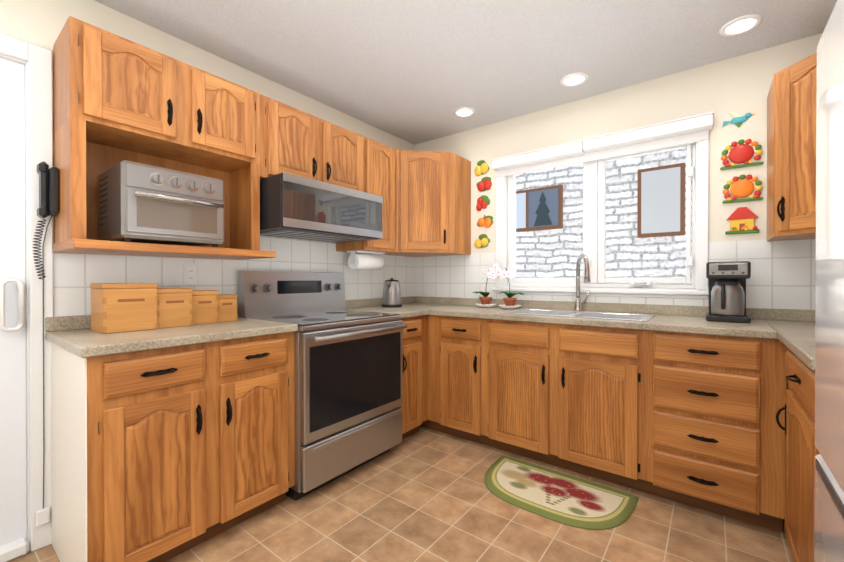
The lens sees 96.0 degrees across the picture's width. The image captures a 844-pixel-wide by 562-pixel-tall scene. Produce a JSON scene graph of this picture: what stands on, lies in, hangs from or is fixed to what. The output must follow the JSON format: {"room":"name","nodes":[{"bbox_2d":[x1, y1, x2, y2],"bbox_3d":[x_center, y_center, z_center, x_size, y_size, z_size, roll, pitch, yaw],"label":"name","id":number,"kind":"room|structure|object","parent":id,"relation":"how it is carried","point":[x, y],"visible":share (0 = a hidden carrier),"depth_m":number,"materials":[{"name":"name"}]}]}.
{"room":"kitchen","nodes":[
{"label":"kitchen","id":0,"kind":"room"},
{"bbox_2d":[0,0,414,241],"bbox_3d":[-1.546,-0.083,1.818,0.120,2.426,4.700,0,0,37],"label":"wall","id":1,"kind":"structure","parent":0,"point":[40,23],"depth_m":1.92,"materials":[{"name":"beige paint"}]},
{"bbox_2d":[0,33,53,561],"bbox_3d":[-1.939,0.073,1.280,0.151,2.120,0.997,0,0,37],"label":"door frame","id":2,"kind":"structure","parent":1,"relation":"attached to","point":[26,108],"depth_m":1.58,"materials":[{"name":"white paint"}]},
{"bbox_2d":[32,162,59,526],"bbox_3d":[-1.561,0.269,1.574,0.114,1.515,0.077,0,0,37],"label":"phone","id":3,"kind":"object","parent":1,"relation":"attached to","point":[49,191],"visible":1,"depth_m":1.56,"materials":[{"name":"black plastic"}]},
{"bbox_2d":[53,16,188,159],"bbox_3d":[-1.347,-0.826,1.702,0.325,0.386,0.393,0,0,37],"label":"upper cabinet","id":4,"kind":"object","parent":1,"relation":"attached to","point":[117,99],"depth_m":1.59,"materials":[{"name":"brown wood"}]},
{"bbox_2d":[98,160,223,246],"bbox_3d":[-1.178,-0.321,1.743,0.404,0.320,0.401,0,0,37],"label":"toaster oven","id":5,"kind":"object","parent":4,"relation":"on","point":[141,203],"visible":0.96,"depth_m":1.61,"materials":[{"name":"silver metal"}]},
{"bbox_2d":[183,264,197,284],"bbox_3d":[-1.263,-0.036,2.074,0.006,0.116,0.072,0,0,37],"label":"electrical outlet","id":6,"kind":"object","parent":1,"relation":"attached to","point":[190,274],"visible":1,"depth_m":2.07,"materials":[{"name":"white plastic"}]},
{"bbox_2d":[161,65,264,175],"bbox_3d":[-1.113,-0.828,2.008,0.325,0.386,0.377,0,0,37],"label":"upper cabinet","id":7,"kind":"object","parent":1,"relation":"attached to","point":[227,118],"depth_m":1.94,"materials":[{"name":"brown wood"}]},
{"bbox_2d":[53,236,414,316],"bbox_3d":[-0.835,-0.048,2.643,0.006,0.550,2.514,0,0,37],"label":"backsplash","id":8,"kind":"structure","parent":1,"relation":"attached to","point":[75,275],"depth_m":2.19,"materials":[{"name":"tile"}]},
{"bbox_2d":[229,96,368,192],"bbox_3d":[-0.761,-0.798,2.467,0.325,0.450,0.780,0,0,37],"label":"upper cabinet","id":9,"kind":"object","parent":1,"relation":"attached to","point":[298,142],"depth_m":2.30,"materials":[{"name":"brown wood"}]},
{"bbox_2d":[260,172,382,242],"bbox_3d":[-0.687,-0.424,2.426,0.488,0.292,0.752,0,0,37],"label":"over-the-range microwave","id":10,"kind":"object","parent":9,"relation":"attached to","point":[292,206],"visible":0.96,"depth_m":2.18,"materials":[{"name":"silver metal"}]},
{"bbox_2d":[336,139,395,252],"bbox_3d":[-0.420,-0.625,2.915,0.325,0.800,0.345,0,0,37],"label":"upper cabinet","id":11,"kind":"object","parent":1,"relation":"attached to","point":[382,158],"depth_m":2.83,"materials":[{"name":"brown wood"}]},
{"bbox_2d":[347,250,384,269],"bbox_3d":[-0.426,-0.156,2.919,0.120,0.136,0.290,0,0,37],"label":"paper towel holder","id":12,"kind":"object","parent":11,"relation":"attached to","point":[363,260],"visible":1,"depth_m":2.85,"materials":[{"name":"white paper"}]},
{"bbox_2d":[381,150,470,256],"bbox_3d":[-0.012,-0.626,3.208,0.616,0.800,0.616,0,0,37],"label":"upper cabinet","id":13,"kind":"object","parent":1,"relation":"attached to","point":[433,203],"visible":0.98,"depth_m":2.99,"materials":[{"name":"brown wood"}]},
{"bbox_2d":[9,426,792,561],"bbox_3d":[-0.255,1.185,0.837,3.370,0.100,4.940,0,0,37],"label":"floor","id":14,"kind":"structure","parent":0,"point":[423,494],"depth_m":1.74,"materials":[{"name":"tile"}]},
{"bbox_2d":[50,332,294,561],"bbox_3d":[-1.104,0.690,1.763,0.646,0.877,0.804,0,0,37],"label":"base cabinet","id":15,"kind":"object","parent":14,"relation":"on","point":[162,454],"visible":0.98,"depth_m":1.49,"materials":[{"name":"brown wood"}]},
{"bbox_2d":[45,315,297,357],"bbox_3d":[-1.113,0.202,1.758,0.628,0.097,0.820,0,0,37],"label":"countertop","id":16,"kind":"structure","parent":15,"relation":"on","point":[74,334],"depth_m":1.57,"materials":[{"name":"laminate"}]},
{"bbox_2d":[90,283,236,333],"bbox_3d":[-1.199,0.112,1.837,0.194,0.205,0.584,0,0,37],"label":"canister set","id":17,"kind":"object","parent":16,"relation":"on","point":[121,307],"visible":0.98,"depth_m":1.69,"materials":[{"name":"brown wood"}]},
{"bbox_2d":[238,271,406,500],"bbox_3d":[-0.585,0.532,2.353,0.700,1.188,0.763,0,0,37],"label":"range","id":18,"kind":"object","parent":14,"relation":"on","point":[348,367],"visible":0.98,"depth_m":2.18,"materials":[{"name":"silver metal"}]},
{"bbox_2d":[399,315,426,438],"bbox_3d":[-0.286,0.685,2.832,0.646,0.877,0.357,0,0,37],"label":"base cabinet","id":19,"kind":"object","parent":14,"relation":"on","point":[414,410],"visible":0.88,"depth_m":2.67,"materials":[{"name":"brown wood"}]},
{"bbox_2d":[484,456,638,529],"bbox_3d":[0.681,1.123,2.028,0.770,0.010,0.455,0,0,37],"label":"rug","id":20,"kind":"object","parent":14,"relation":"on","point":[562,498],"visible":0.98,"depth_m":1.98,"materials":[{"name":"beige fabric"}]},
{"bbox_2d":[420,315,786,532],"bbox_3d":[0.736,0.686,2.624,2.522,0.877,0.646,0,0,37],"label":"base cabinet","id":21,"kind":"object","parent":14,"relation":"on","point":[687,418],"visible":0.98,"depth_m":2.00,"materials":[{"name":"brown wood"}]},
{"bbox_2d":[345,298,428,317],"bbox_3d":[-0.306,0.197,2.812,0.630,0.097,0.305,0,0,37],"label":"countertop","id":22,"kind":"structure","parent":21,"relation":"on","point":[411,307],"depth_m":3.01,"materials":[{"name":"laminate"}]},
{"bbox_2d":[382,278,401,307],"bbox_3d":[-0.237,0.092,3.085,0.164,0.232,0.205,0,0,37],"label":"kettle","id":23,"kind":"object","parent":22,"relation":"on","point":[391,298],"visible":1,"depth_m":3.02,"materials":[{"name":"silver metal"}]},
{"bbox_2d":[401,254,814,338],"bbox_3d":[0.971,0.100,2.435,3.116,0.566,0.649,0,0,37],"label":"countertop","id":24,"kind":"structure","parent":21,"relation":"on","point":[652,317],"depth_m":2.35,"materials":[{"name":"laminate"}]},
{"bbox_2d":[473,263,498,307],"bbox_3d":[0.514,0.036,3.013,0.242,0.346,0.170,0,0,37],"label":"orchid pot","id":25,"kind":"object","parent":24,"relation":"on","point":[485,300],"visible":1,"depth_m":2.98,"materials":[{"name":"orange ceramic"}]},
{"bbox_2d":[495,268,523,308],"bbox_3d":[0.663,0.054,2.874,0.211,0.311,0.170,0,0,37],"label":"orchid pot","id":26,"kind":"object","parent":24,"relation":"on","point":[509,301],"visible":1,"depth_m":2.84,"materials":[{"name":"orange ceramic"}]},
{"bbox_2d":[706,261,750,322],"bbox_3d":[1.648,0.056,2.052,0.180,0.315,0.278,0,0,37],"label":"coffee maker","id":27,"kind":"object","parent":24,"relation":"on","point":[727,291],"visible":1,"depth_m":1.98,"materials":[{"name":"silver plastic"}]},
{"bbox_2d":[776,348,819,561],"bbox_3d":[1.567,0.693,1.179,0.646,0.877,0.729,0,0,37],"label":"base cabinet","id":28,"kind":"object","parent":14,"relation":"on","point":[801,451],"visible":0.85,"depth_m":1.31,"materials":[{"name":"brown wood"}]},
{"bbox_2d":[773,314,814,370],"bbox_3d":[1.555,0.205,1.154,0.632,0.097,0.677,0,0,37],"label":"countertop","id":29,"kind":"structure","parent":28,"relation":"on","point":[793,330],"depth_m":1.59,"materials":[{"name":"laminate"}]},
{"bbox_2d":[814,0,843,561],"bbox_3d":[1.048,0.235,0.537,0.661,1.796,0.914,0,0,37],"label":"refrigerator","id":30,"kind":"object","parent":14,"relation":"on","point":[829,437],"visible":1,"depth_m":0.93,"materials":[{"name":"stainless steel"}]},
{"bbox_2d":[94,0,836,144],"bbox_3d":[-0.255,-1.341,0.825,3.370,0.100,4.940,0,0,37],"label":"ceiling","id":31,"kind":"structure","parent":0,"point":[414,72],"depth_m":2.08,"materials":[{"name":"white paint"}]},
{"bbox_2d":[453,107,474,116],"bbox_3d":[0.325,-1.296,2.925,0.170,0.008,0.170,0,0,37],"label":"recessed light","id":32,"kind":"object","parent":31,"relation":"in","point":[464,112],"visible":1,"depth_m":2.92,"materials":[{"name":"white"}]},
{"bbox_2d":[560,72,588,86],"bbox_3d":[0.980,-1.294,2.448,0.170,0.008,0.170,0,0,37],"label":"recessed light","id":33,"kind":"object","parent":31,"relation":"in","point":[574,79],"visible":1,"depth_m":2.44,"materials":[{"name":"white"}]},
{"bbox_2d":[719,14,762,36],"bbox_3d":[1.613,-1.291,1.926,0.170,0.008,0.170,0,0,37],"label":"recessed light","id":34,"kind":"object","parent":31,"relation":"in","point":[740,25],"visible":1,"depth_m":1.92,"materials":[{"name":"white"}]},
{"bbox_2d":[415,33,822,388],"bbox_3d":[1.209,-0.087,2.745,3.370,2.426,0.120,0,0,37],"label":"wall","id":35,"kind":"structure","parent":0,"point":[739,85],"depth_m":2.37,"materials":[{"name":"beige paint"}]},
{"bbox_2d":[474,160,488,175],"bbox_3d":[0.497,-0.953,3.188,0.141,0.128,0.026,0,0,37],"label":"wall plaque","id":36,"kind":"object","parent":35,"relation":"attached to","point":[482,167],"visible":1,"depth_m":3.19,"materials":[{"name":"yellow"}]},
{"bbox_2d":[474,234,489,247],"bbox_3d":[0.500,-0.335,3.189,0.148,0.118,0.026,0,0,37],"label":"wall plaque","id":37,"kind":"object","parent":35,"relation":"attached to","point":[483,241],"visible":1,"depth_m":3.19,"materials":[{"name":"yellow ceramic"}]},
{"bbox_2d":[476,195,489,210],"bbox_3d":[0.507,-0.654,3.182,0.129,0.130,0.026,0,0,37],"label":"wall plaque","id":38,"kind":"object","parent":35,"relation":"attached to","point":[483,201],"visible":1,"depth_m":3.18,"materials":[{"name":"red ceramic"}]},
{"bbox_2d":[480,269,486,282],"bbox_3d":[0.516,-0.041,3.188,0.072,0.116,0.006,0,0,37],"label":"outlet","id":39,"kind":"object","parent":35,"relation":"attached to","point":[483,275],"visible":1,"depth_m":3.19,"materials":[{"name":"white plastic"}]},
{"bbox_2d":[476,177,491,191],"bbox_3d":[0.511,-0.812,3.178,0.148,0.118,0.026,0,0,37],"label":"wall plaque","id":40,"kind":"object","parent":35,"relation":"attached to","point":[484,183],"visible":1,"depth_m":3.17,"materials":[{"name":"red"}]},
{"bbox_2d":[477,215,492,227],"bbox_3d":[0.519,-0.499,3.173,0.155,0.115,0.026,0,0,37],"label":"wall plaque","id":41,"kind":"object","parent":35,"relation":"attached to","point":[486,221],"visible":1,"depth_m":3.16,"materials":[{"name":"orange"}]},
{"bbox_2d":[492,111,713,170],"bbox_3d":[1.145,-0.936,2.651,1.414,0.082,0.099,0,0,37],"label":"window valance","id":42,"kind":"object","parent":35,"relation":"attached to","point":[683,126],"visible":1,"depth_m":2.52,"materials":[{"name":"white"}]},
{"bbox_2d":[722,113,753,127],"bbox_3d":[1.819,-0.929,2.184,0.145,0.095,0.018,0,0,37],"label":"wall plaque","id":43,"kind":"object","parent":35,"relation":"attached to","point":[738,120],"visible":1,"depth_m":2.18,"materials":[{"name":"teal ceramic"}]},
{"bbox_2d":[720,138,762,169],"bbox_3d":[1.828,-0.736,2.176,0.190,0.170,0.025,0,0,37],"label":"wall plaque","id":44,"kind":"object","parent":35,"relation":"attached to","point":[740,150],"visible":1,"depth_m":2.17,"materials":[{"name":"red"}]},
{"bbox_2d":[722,173,762,203],"bbox_3d":[1.832,-0.536,2.174,0.180,0.165,0.025,0,0,37],"label":"wall plaque","id":45,"kind":"object","parent":35,"relation":"attached to","point":[742,185],"visible":1,"depth_m":2.17,"materials":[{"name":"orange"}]},
{"bbox_2d":[725,207,759,234],"bbox_3d":[1.833,-0.346,2.176,0.150,0.150,0.022,0,0,37],"label":"wall plaque","id":46,"kind":"object","parent":35,"relation":"attached to","point":[742,220],"visible":1,"depth_m":2.17,"materials":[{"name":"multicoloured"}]},
{"bbox_3d":[1.035,-0.073,-0.157,0.120,2.426,4.700,0,0,37],"label":"wall","id":47,"kind":"structure","parent":0,"visible":0},
{"bbox_2d":[767,52,816,240],"bbox_3d":[1.978,-0.619,1.685,0.616,0.800,0.616,0,0,37],"label":"upper cabinet","id":48,"kind":"object","parent":47,"relation":"attached to","point":[791,155],"visible":0.69,"depth_m":1.78,"materials":[{"name":"brown wood"}]},
{"label":"outside","id":49,"kind":"structure","parent":0,"visible":0},
{"bbox_2d":[516,148,691,283],"bbox_3d":[2.888,-0.631,4.221,10.000,5.500,0.290,0,0,37],"label":"window","id":50,"kind":"structure","parent":49,"point":[645,216],"depth_m":4.57,"materials":[{"name":"white"}]}
]}

